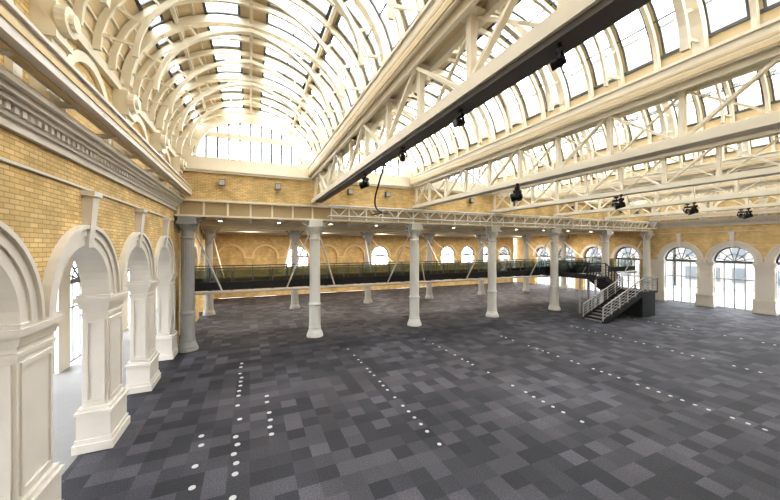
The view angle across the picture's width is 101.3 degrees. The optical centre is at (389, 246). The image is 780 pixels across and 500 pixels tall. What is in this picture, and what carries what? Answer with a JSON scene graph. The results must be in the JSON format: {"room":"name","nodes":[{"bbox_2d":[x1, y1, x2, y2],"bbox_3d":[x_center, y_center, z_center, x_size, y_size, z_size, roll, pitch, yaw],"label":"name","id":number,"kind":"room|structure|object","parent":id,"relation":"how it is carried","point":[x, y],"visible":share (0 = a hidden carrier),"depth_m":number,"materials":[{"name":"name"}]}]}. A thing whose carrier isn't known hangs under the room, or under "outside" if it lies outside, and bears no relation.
{"room":"exhibition hall","nodes":[
{"label":"exhibition hall","id":0,"kind":"room"},
{"bbox_2d":[0,0,204,344],"bbox_3d":[-10.464,0.350,14.250,0.550,10.300,42.500,0,0,-24],"label":"wall","id":1,"kind":"structure","parent":0,"point":[40,209],"depth_m":6.67,"materials":[{"name":"yellow brick"}]},
{"bbox_2d":[4,0,186,194],"bbox_3d":[-6.239,-3.680,6.003,0.580,2.240,24.000,0,0,-24],"label":"trim","id":2,"kind":"structure","parent":1,"relation":"attached to","point":[57,22],"depth_m":7.39,"materials":[{"name":"beige paint"}]},
{"bbox_2d":[0,0,192,210],"bbox_3d":[-6.122,-2.500,6.054,0.844,1.200,24.000,0,0,-24],"label":"crown molding","id":3,"kind":"structure","parent":1,"relation":"attached to","point":[25,112],"depth_m":6.02,"materials":[{"name":"white paint"}]},
{"bbox_2d":[178,242,204,270],"bbox_3d":[-14.467,0.480,24.184,0.080,1.640,14.590,0,0,-24],"label":"trim","id":4,"kind":"structure","parent":1,"relation":"attached to","point":[195,244],"depth_m":23.36,"materials":[{"name":"white paint"}]},
{"bbox_2d":[54,257,156,373],"bbox_3d":[-13.994,1.700,12.526,0.400,7.600,41.470,0,0,-24],"label":"wall","id":5,"kind":"structure","parent":0,"point":[62,343],"depth_m":14.39,"materials":[{"name":"white paint"}]},
{"bbox_2d":[53,332,53,373],"bbox_3d":[-13.994,2.830,12.526,0.120,5.260,2.860,0,0,-24],"label":"window","id":6,"kind":"structure","parent":5,"relation":"in","point":[53,332],"depth_m":13.80,"materials":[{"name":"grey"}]},
{"bbox_2d":[70,265,81,362],"bbox_3d":[-15.505,2.830,15.980,0.120,5.260,2.860,0,0,-24],"label":"window","id":7,"kind":"structure","parent":5,"relation":"in","point":[77,279],"depth_m":15.38,"materials":[{"name":"grey"}]},
{"bbox_2d":[58,0,427,165],"bbox_3d":[-3.230,-6.188,7.483,7.236,3.084,24.300,0,0,-24],"label":"vault","id":8,"kind":"object","parent":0,"point":[124,33],"visible":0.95,"depth_m":11.01,"materials":[{"name":"beige paint"}]},
{"bbox_2d":[213,234,512,298],"bbox_3d":[0.274,1.600,42.416,41.700,7.800,0.500,0,0,-24],"label":"wall","id":9,"kind":"structure","parent":0,"point":[230,255],"depth_m":39.11,"materials":[{"name":"yellow brick"}]},
{"bbox_2d":[287,246,307,265],"bbox_3d":[-10.889,1.100,37.587,2.460,2.400,0.120,0,0,-24],"label":"window","id":10,"kind":"structure","parent":9,"relation":"in","point":[302,256],"depth_m":37.79,"materials":[{"name":"grey glass"}]},
{"bbox_2d":[213,232,516,258],"bbox_3d":[0.694,-0.225,42.261,42.350,2.950,0.120,0,0,-24],"label":"trim","id":11,"kind":"structure","parent":9,"relation":"attached to","point":[261,233],"depth_m":39.50,"materials":[{"name":"white paint"}]},
{"bbox_2d":[372,246,387,263],"bbox_3d":[-1.338,1.100,41.766,2.460,2.400,0.120,0,0,-24],"label":"window","id":12,"kind":"structure","parent":9,"relation":"in","point":[379,255],"depth_m":41.77,"materials":[{"name":"grey"}]},
{"bbox_2d":[441,246,453,262],"bbox_3d":[8.213,1.100,45.944,2.460,2.400,0.120,0,0,-24],"label":"window","id":13,"kind":"structure","parent":9,"relation":"in","point":[442,254],"depth_m":45.92,"materials":[{"name":"grey"}]},
{"bbox_2d":[462,246,473,261],"bbox_3d":[11.396,1.100,47.337,2.460,2.400,0.120,0,0,-24],"label":"window","id":14,"kind":"structure","parent":9,"relation":"in","point":[466,252],"depth_m":47.42,"materials":[{"name":"grey glass"}]},
{"bbox_2d":[499,247,509,260],"bbox_3d":[17.764,1.100,50.123,2.460,2.400,0.120,0,0,-24],"label":"window","id":15,"kind":"structure","parent":9,"relation":"in","point":[500,254],"depth_m":50.17,"materials":[{"name":"grey glass"}]},
{"bbox_2d":[174,158,652,231],"bbox_3d":[8.087,-3.160,25.363,42.350,3.080,0.710,0,0,-24],"label":"wall","id":16,"kind":"structure","parent":0,"point":[220,189],"depth_m":20.14,"materials":[{"name":"yellow brick"}]},
{"bbox_2d":[178,114,309,169],"bbox_3d":[-8.024,-6.175,18.440,7.280,2.950,0.380,0,0,-24],"label":"window","id":17,"kind":"structure","parent":16,"relation":"in","point":[186,153],"depth_m":18.18,"materials":[{"name":"beige paint"}]},
{"bbox_2d":[334,134,412,179],"bbox_3d":[-1.506,-6.175,21.292,6.950,2.950,0.380,0,0,-24],"label":"window","id":18,"kind":"structure","parent":16,"relation":"in","point":[372,140],"depth_m":21.84,"materials":[{"name":"beige paint"}]},
{"bbox_2d":[438,165,487,186],"bbox_3d":[4.862,-6.175,24.078,6.950,2.950,0.380,0,0,-24],"label":"window","id":19,"kind":"structure","parent":16,"relation":"in","point":[480,169],"depth_m":24.70,"materials":[{"name":"beige paint"}]},
{"bbox_2d":[495,167,551,192],"bbox_3d":[11.229,-6.175,26.863,6.950,2.950,0.380,0,0,-24],"label":"window","id":20,"kind":"structure","parent":16,"relation":"in","point":[549,190],"depth_m":27.66,"materials":[{"name":"white glass"}]},
{"bbox_2d":[197,217,629,236],"bbox_3d":[4.285,-1.975,33.965,42.420,1.050,18.200,0,0,-24],"label":"ceiling","id":21,"kind":"structure","parent":0,"point":[228,224],"depth_m":27.93,"materials":[{"name":"paint"}]},
{"bbox_2d":[53,282,779,499],"bbox_3d":[7.607,5.550,22.157,46.900,0.100,42.500,0,0,-24],"label":"floor","id":22,"kind":"structure","parent":0,"point":[339,434],"depth_m":11.04,"materials":[{"name":"carpet"}]},
{"bbox_2d":[0,156,177,499],"bbox_3d":[-6.711,2.045,5.796,0.970,6.910,24.020,0,0,-24],"label":"colonnade","id":23,"kind":"object","parent":22,"relation":"on","point":[29,317],"visible":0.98,"depth_m":7.95,"materials":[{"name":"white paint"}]},
{"bbox_2d":[175,216,205,352],"bbox_3d":[-10.811,1.921,17.101,1.734,7.158,1.000,0,0,-24],"label":"column","id":24,"kind":"structure","parent":22,"relation":"on","point":[187,225],"depth_m":16.84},
{"bbox_2d":[201,229,219,315],"bbox_3d":[-14.699,2.011,25.987,1.596,6.979,0.920,0,0,-24],"label":"column","id":25,"kind":"structure","parent":22,"relation":"on","point":[208,235],"depth_m":25.73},
{"bbox_2d":[285,231,303,308],"bbox_3d":[-8.533,2.011,28.685,1.596,6.979,0.920,0,0,-24],"label":"column","id":26,"kind":"structure","parent":22,"relation":"on","point":[294,235],"depth_m":28.43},
{"bbox_2d":[300,220,328,337],"bbox_3d":[-4.645,1.921,19.798,1.734,7.158,1.000,0,0,-24],"label":"column","id":27,"kind":"structure","parent":22,"relation":"on","point":[315,228],"depth_m":19.51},
{"bbox_2d":[360,232,375,303],"bbox_3d":[-2.166,2.011,31.471,1.596,6.979,0.920,0,0,-24],"label":"column","id":28,"kind":"structure","parent":22,"relation":"on","point":[368,236],"depth_m":31.21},
{"bbox_2d":[403,224,424,326],"bbox_3d":[1.722,1.921,22.584,1.734,7.158,1.000,0,0,-24],"label":"column","id":29,"kind":"structure","parent":22,"relation":"on","point":[414,230],"depth_m":22.30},
{"bbox_2d":[423,233,435,298],"bbox_3d":[4.201,2.011,34.256,1.596,6.979,0.920,0,0,-24],"label":"column","id":30,"kind":"structure","parent":22,"relation":"on","point":[428,236],"depth_m":33.99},
{"bbox_2d":[188,317,773,499],"bbox_3d":[7.826,5.494,14.186,28.418,0.012,13.795,0,0,-24],"label":"discs","id":31,"kind":"object","parent":22,"relation":"on","point":[233,497],"visible":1,"depth_m":10.18,"materials":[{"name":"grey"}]},
{"bbox_2d":[476,234,486,294],"bbox_3d":[10.569,2.011,37.042,1.596,6.979,0.920,0,0,-24],"label":"column","id":32,"kind":"structure","parent":22,"relation":"on","point":[481,237],"depth_m":36.78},
{"bbox_2d":[483,226,500,317],"bbox_3d":[8.089,1.921,25.370,1.734,7.158,1.000,0,0,-24],"label":"column","id":33,"kind":"structure","parent":22,"relation":"on","point":[491,231],"depth_m":25.08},
{"bbox_2d":[521,235,531,291],"bbox_3d":[16.936,2.011,39.828,1.596,6.979,0.920,0,0,-24],"label":"column","id":34,"kind":"structure","parent":22,"relation":"on","point":[524,238],"depth_m":39.56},
{"bbox_2d":[546,228,562,310],"bbox_3d":[14.457,1.921,28.155,1.734,7.158,1.000,0,0,-24],"label":"column","id":35,"kind":"structure","parent":22,"relation":"on","point":[554,233],"depth_m":27.88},
{"bbox_2d":[559,236,568,288],"bbox_3d":[23.092,2.011,42.521,1.596,6.979,0.920,0,0,-24],"label":"column","id":36,"kind":"structure","parent":22,"relation":"on","point":[563,239],"depth_m":42.26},
{"bbox_2d":[545,261,657,323],"bbox_3d":[17.054,3.483,27.210,6.809,4.406,6.455,0,0,-24],"label":"staircase","id":37,"kind":"structure","parent":22,"relation":"on","point":[617,300],"depth_m":25.48,"materials":[{"name":"grey metal"}]},
{"bbox_2d":[597,230,613,303],"bbox_3d":[20.824,1.921,30.941,1.734,7.158,1.000,0,0,-24],"label":"column","id":38,"kind":"structure","parent":22,"relation":"on","point":[605,235],"depth_m":30.69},
{"bbox_2d":[639,231,654,289],"bbox_3d":[26.980,1.921,33.635,1.734,7.158,1.000,0,0,-24],"label":"column","id":39,"kind":"structure","parent":22,"relation":"on","point":[646,236],"depth_m":33.40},
{"bbox_2d":[651,229,779,315],"bbox_3d":[32.500,2.045,22.951,0.970,6.910,24.020,0,0,-24],"label":"piers","id":40,"kind":"object","parent":22,"relation":"on","point":[765,302],"visible":0.98,"depth_m":29.20,"materials":[{"name":"white paint"}]},
{"bbox_2d":[665,247,696,303],"bbox_3d":[28.837,2.710,31.636,0.120,5.500,2.740,0,0,-24],"label":"window","id":41,"kind":"structure","parent":40,"relation":"attached to","point":[674,258],"depth_m":31.68,"materials":[{"name":"grey"}]},
{"bbox_2d":[714,247,754,310],"bbox_3d":[30.348,2.710,28.183,0.120,5.500,2.740,0,0,-24],"label":"window","id":42,"kind":"structure","parent":40,"relation":"attached to","point":[744,261],"depth_m":28.16,"materials":[{"name":"grey"}]},
{"bbox_2d":[776,255,779,314],"bbox_3d":[31.859,2.710,24.729,0.120,5.500,2.740,0,0,-24],"label":"window","id":43,"kind":"structure","parent":40,"relation":"attached to","point":[778,257],"depth_m":25.92,"materials":[{"name":"grey"}]},
{"bbox_2d":[195,234,641,294],"bbox_3d":[6.155,1.004,29.777,42.150,3.484,9.222,0,0,-24],"label":"walkway","id":44,"kind":"object","parent":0,"point":[229,279],"visible":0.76,"depth_m":22.86,"materials":[{"name":"grey metal"}]},
{"bbox_2d":[341,0,779,176],"bbox_3d":[3.288,-6.188,10.335,6.906,3.084,24.300,0,0,-24],"label":"vault","id":45,"kind":"object","parent":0,"point":[692,17],"visible":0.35,"depth_m":10.56,"materials":[{"name":"beige paint"}]},
{"bbox_2d":[307,0,600,203],"bbox_3d":[0.185,-3.755,8.758,0.940,2.170,23.900,0,0,-24],"label":"roof truss","id":46,"kind":"object","parent":45,"relation":"attached to","point":[441,26],"visible":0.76,"depth_m":6.88,"materials":[{"name":"beige metal"}]},
{"bbox_2d":[372,164,388,214],"bbox_3d":[-0.388,-2.061,15.128,0.844,1.273,9.902,0,0,-4],"label":"hanging cable","id":47,"kind":"object","parent":46,"relation":"hanging from","point":[385,165],"visible":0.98,"depth_m":11.73,"materials":[{"name":"black rubber"}]},
{"bbox_2d":[316,0,651,202],"bbox_3d":[0.407,-2.618,8.201,0.360,0.095,22.700,0,0,-24],"label":"track","id":48,"kind":"object","parent":46,"relation":"attached to","point":[605,13],"visible":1,"depth_m":4.66,"materials":[{"name":"grey metal"}]},
{"bbox_2d":[359,173,368,188],"bbox_3d":[-0.895,-2.298,11.208,0.338,0.533,0.364,0,0,21],"label":"stage light","id":49,"kind":"object","parent":48,"relation":"hanging from","point":[364,183],"visible":1,"depth_m":11.12,"materials":[{"name":"black metal"}]},
{"bbox_2d":[398,147,407,161],"bbox_3d":[0.332,-2.394,8.247,0.234,0.343,0.218,0,0,-1],"label":"stage light","id":50,"kind":"object","parent":48,"relation":"hanging from","point":[402,157],"visible":1,"depth_m":8.20,"materials":[{"name":"black metal"}]},
{"bbox_2d":[453,108,464,127],"bbox_3d":[1.291,-2.394,5.970,0.218,0.343,0.234,0,0,-20],"label":"stage light","id":51,"kind":"object","parent":48,"relation":"hanging from","point":[458,121],"visible":1,"depth_m":5.92,"materials":[{"name":"black metal"}]},
{"bbox_2d":[549,42,566,70],"bbox_3d":[2.138,-2.413,4.067,0.193,0.305,0.208,0,0,38],"label":"stage light","id":52,"kind":"object","parent":48,"relation":"hanging from","point":[560,60],"visible":1,"depth_m":4.02,"materials":[{"name":"black metal"}]},
{"bbox_2d":[417,0,779,184],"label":"skylight window","id":53,"kind":"structure","parent":0,"point":[721,13],"depth_m":12.64,"materials":[{"name":"white glass"}]},
{"bbox_2d":[409,16,779,208],"bbox_3d":[6.552,-3.755,11.544,0.940,2.170,23.900,0,0,-24],"label":"roof truss","id":54,"kind":"object","parent":53,"relation":"attached to","point":[756,48],"visible":1,"depth_m":9.39,"materials":[{"name":"beige metal"}]},
{"bbox_2d":[510,183,521,201],"bbox_3d":[5.326,-2.284,13.510,0.483,0.762,0.520,0,0,26],"label":"stage light","id":55,"kind":"object","parent":54,"relation":"hanging from","point":[516,196],"visible":1,"depth_m":13.39,"materials":[{"name":"black metal"}]},
{"bbox_3d":[11.614,-2.600,25.984,23.253,0.141,0.024,0,0,-24],"label":"wires","id":56,"kind":"object","parent":54,"relation":"hanging from","visible":0},
{"bbox_2d":[327,205,656,228],"bbox_3d":[11.622,-2.170,25.988,33.571,0.710,0.530,0,0,-24],"label":"lighting truss","id":57,"kind":"object","parent":56,"relation":"hanging from","point":[330,206],"visible":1,"depth_m":23.53,"materials":[{"name":"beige metal"}]},
{"bbox_2d":[490,110,779,212],"bbox_3d":[12.919,-3.755,14.330,0.940,2.170,23.900,0,0,-24],"label":"roof truss","id":58,"kind":"object","parent":53,"relation":"attached to","point":[666,185],"visible":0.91,"depth_m":14.93,"materials":[{"name":"beige metal"}]},
{"bbox_2d":[612,197,618,205],"bbox_3d":[12.057,-2.360,17.026,0.387,0.609,0.416,0,0,-45],"label":"stage light","id":59,"kind":"object","parent":58,"relation":"hanging from","point":[616,200],"visible":0.37,"depth_m":16.99,"materials":[{"name":"black metal"}]},
{"bbox_2d":[614,194,625,209],"bbox_3d":[11.693,-2.284,16.296,0.483,0.762,0.520,0,0,26],"label":"stage light","id":60,"kind":"object","parent":58,"relation":"hanging from","point":[621,204],"visible":1,"depth_m":16.18,"materials":[{"name":"black metal"}]},
{"bbox_2d":[492,63,779,190],"bbox_3d":[16.023,-6.188,15.906,6.906,3.084,24.300,0,0,-24],"label":"vault","id":61,"kind":"object","parent":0,"point":[751,96],"visible":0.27,"depth_m":16.88,"materials":[{"name":"beige paint"}]},
{"bbox_2d":[551,149,779,216],"bbox_3d":[19.287,-3.755,17.116,0.940,2.170,23.900,0,0,-24],"label":"roof truss","id":62,"kind":"object","parent":61,"relation":"attached to","point":[753,163],"visible":0.83,"depth_m":19.47,"materials":[{"name":"beige metal"}]},
{"bbox_2d":[683,204,690,213],"bbox_3d":[18.425,-2.360,19.812,0.387,0.609,0.416,0,0,-45],"label":"stage light","id":63,"kind":"object","parent":62,"relation":"hanging from","point":[687,206],"visible":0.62,"depth_m":19.75,"materials":[{"name":"black metal"}]},
{"bbox_2d":[687,202,698,214],"bbox_3d":[18.061,-2.284,19.081,0.483,0.762,0.520,0,0,26],"label":"stage light","id":64,"kind":"object","parent":62,"relation":"hanging from","point":[694,209],"visible":1,"depth_m":18.98,"materials":[{"name":"black metal"}]},
{"bbox_2d":[516,195,779,289],"bbox_3d":[28.838,0.350,31.446,0.550,10.300,42.500,0,0,-24],"label":"wall","id":65,"kind":"structure","parent":0,"point":[766,240],"depth_m":31.29,"materials":[{"name":"yellow brick"}]},
{"bbox_2d":[536,247,549,284],"bbox_3d":[22.350,2.710,46.464,0.120,5.500,2.740,0,0,-24],"label":"window","id":66,"kind":"structure","parent":65,"relation":"in","point":[543,254],"depth_m":46.52,"materials":[{"name":"grey glass"}]},
{"bbox_2d":[558,247,574,288],"bbox_3d":[23.861,2.710,43.010,0.120,5.500,2.740,0,0,-24],"label":"window","id":67,"kind":"structure","parent":65,"relation":"in","point":[567,256],"depth_m":42.84,"materials":[{"name":"grey"}]},
{"bbox_2d":[533,244,642,258],"bbox_3d":[24.259,0.480,41.127,0.080,1.640,14.590,0,0,-24],"label":"trim","id":68,"kind":"structure","parent":65,"relation":"attached to","point":[591,245],"depth_m":38.92,"materials":[{"name":"white paint"}]},
{"bbox_2d":[585,247,601,291],"bbox_3d":[25.372,2.710,39.556,0.120,5.500,2.740,0,0,-24],"label":"window","id":69,"kind":"structure","parent":65,"relation":"in","point":[594,255],"depth_m":39.65,"materials":[{"name":"grey"}]},
{"bbox_2d":[616,247,639,286],"bbox_3d":[26.883,2.710,36.103,0.120,5.500,2.740,0,0,-24],"label":"window","id":70,"kind":"structure","parent":65,"relation":"in","point":[627,256],"depth_m":36.18,"materials":[{"name":"grey"}]},
{"bbox_2d":[648,207,779,228],"bbox_3d":[31.911,-2.500,22.694,0.844,1.200,24.000,0,0,-24],"label":"crown molding","id":71,"kind":"structure","parent":65,"relation":"attached to","point":[768,219],"depth_m":28.62,"materials":[{"name":"white paint"}]},
{"bbox_2d":[653,187,779,221],"bbox_3d":[32.029,-3.680,22.745,0.580,2.240,24.000,0,0,-24],"label":"trim","id":72,"kind":"structure","parent":65,"relation":"attached to","point":[765,199],"depth_m":28.65,"materials":[{"name":"beige paint"}]},
{"bbox_2d":[554,135,779,185],"bbox_3d":[22.390,-6.188,18.692,6.906,3.084,24.300,0,0,-24],"label":"vault","id":73,"kind":"object","parent":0,"point":[762,141],"visible":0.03,"depth_m":19.61,"materials":[{"name":"beige paint"}]},
{"bbox_2d":[604,174,779,218],"bbox_3d":[25.654,-3.755,19.901,0.940,2.170,23.900,0,0,-24],"label":"roof truss","id":74,"kind":"object","parent":73,"relation":"attached to","point":[775,179],"visible":0.77,"depth_m":23.95,"materials":[{"name":"beige metal"}]},
{"bbox_2d":[737,209,744,217],"bbox_3d":[24.792,-2.360,22.598,0.387,0.609,0.416,0,0,-45],"label":"stage light","id":75,"kind":"object","parent":74,"relation":"hanging from","point":[741,211],"visible":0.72,"depth_m":22.53,"materials":[{"name":"black metal"}]},
{"bbox_2d":[742,208,752,218],"bbox_3d":[24.428,-2.284,21.867,0.483,0.762,0.520,0,0,26],"label":"stage light","id":76,"kind":"object","parent":74,"relation":"hanging from","point":[744,216],"visible":1,"depth_m":21.77,"materials":[{"name":"black metal"}]},
{"bbox_2d":[650,184,779,200],"bbox_3d":[28.904,-6.188,21.542,7.226,3.084,24.300,0,0,-24],"label":"vault","id":77,"kind":"object","parent":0,"point":[766,186],"visible":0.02,"depth_m":28.21,"materials":[{"name":"beige paint"}]},
{"label":"outside","id":78,"kind":"structure","parent":0,"visible":0},
{"bbox_2d":[53,276,779,376],"bbox_3d":[9.187,5.710,22.848,122.350,0.180,122.500,0,0,-24],"label":"ground","id":79,"kind":"structure","parent":78,"point":[729,295],"depth_m":35.64,"materials":[{"name":"white"}]},
{"bbox_2d":[486,238,779,294],"bbox_3d":[47.344,0.165,40.767,6.070,10.911,96.744,0,0,-24],"label":"buildings","id":80,"kind":"structure","parent":79,"relation":"on","point":[729,267],"depth_m":44.54,"materials":[{"name":"grey"}]}
]}

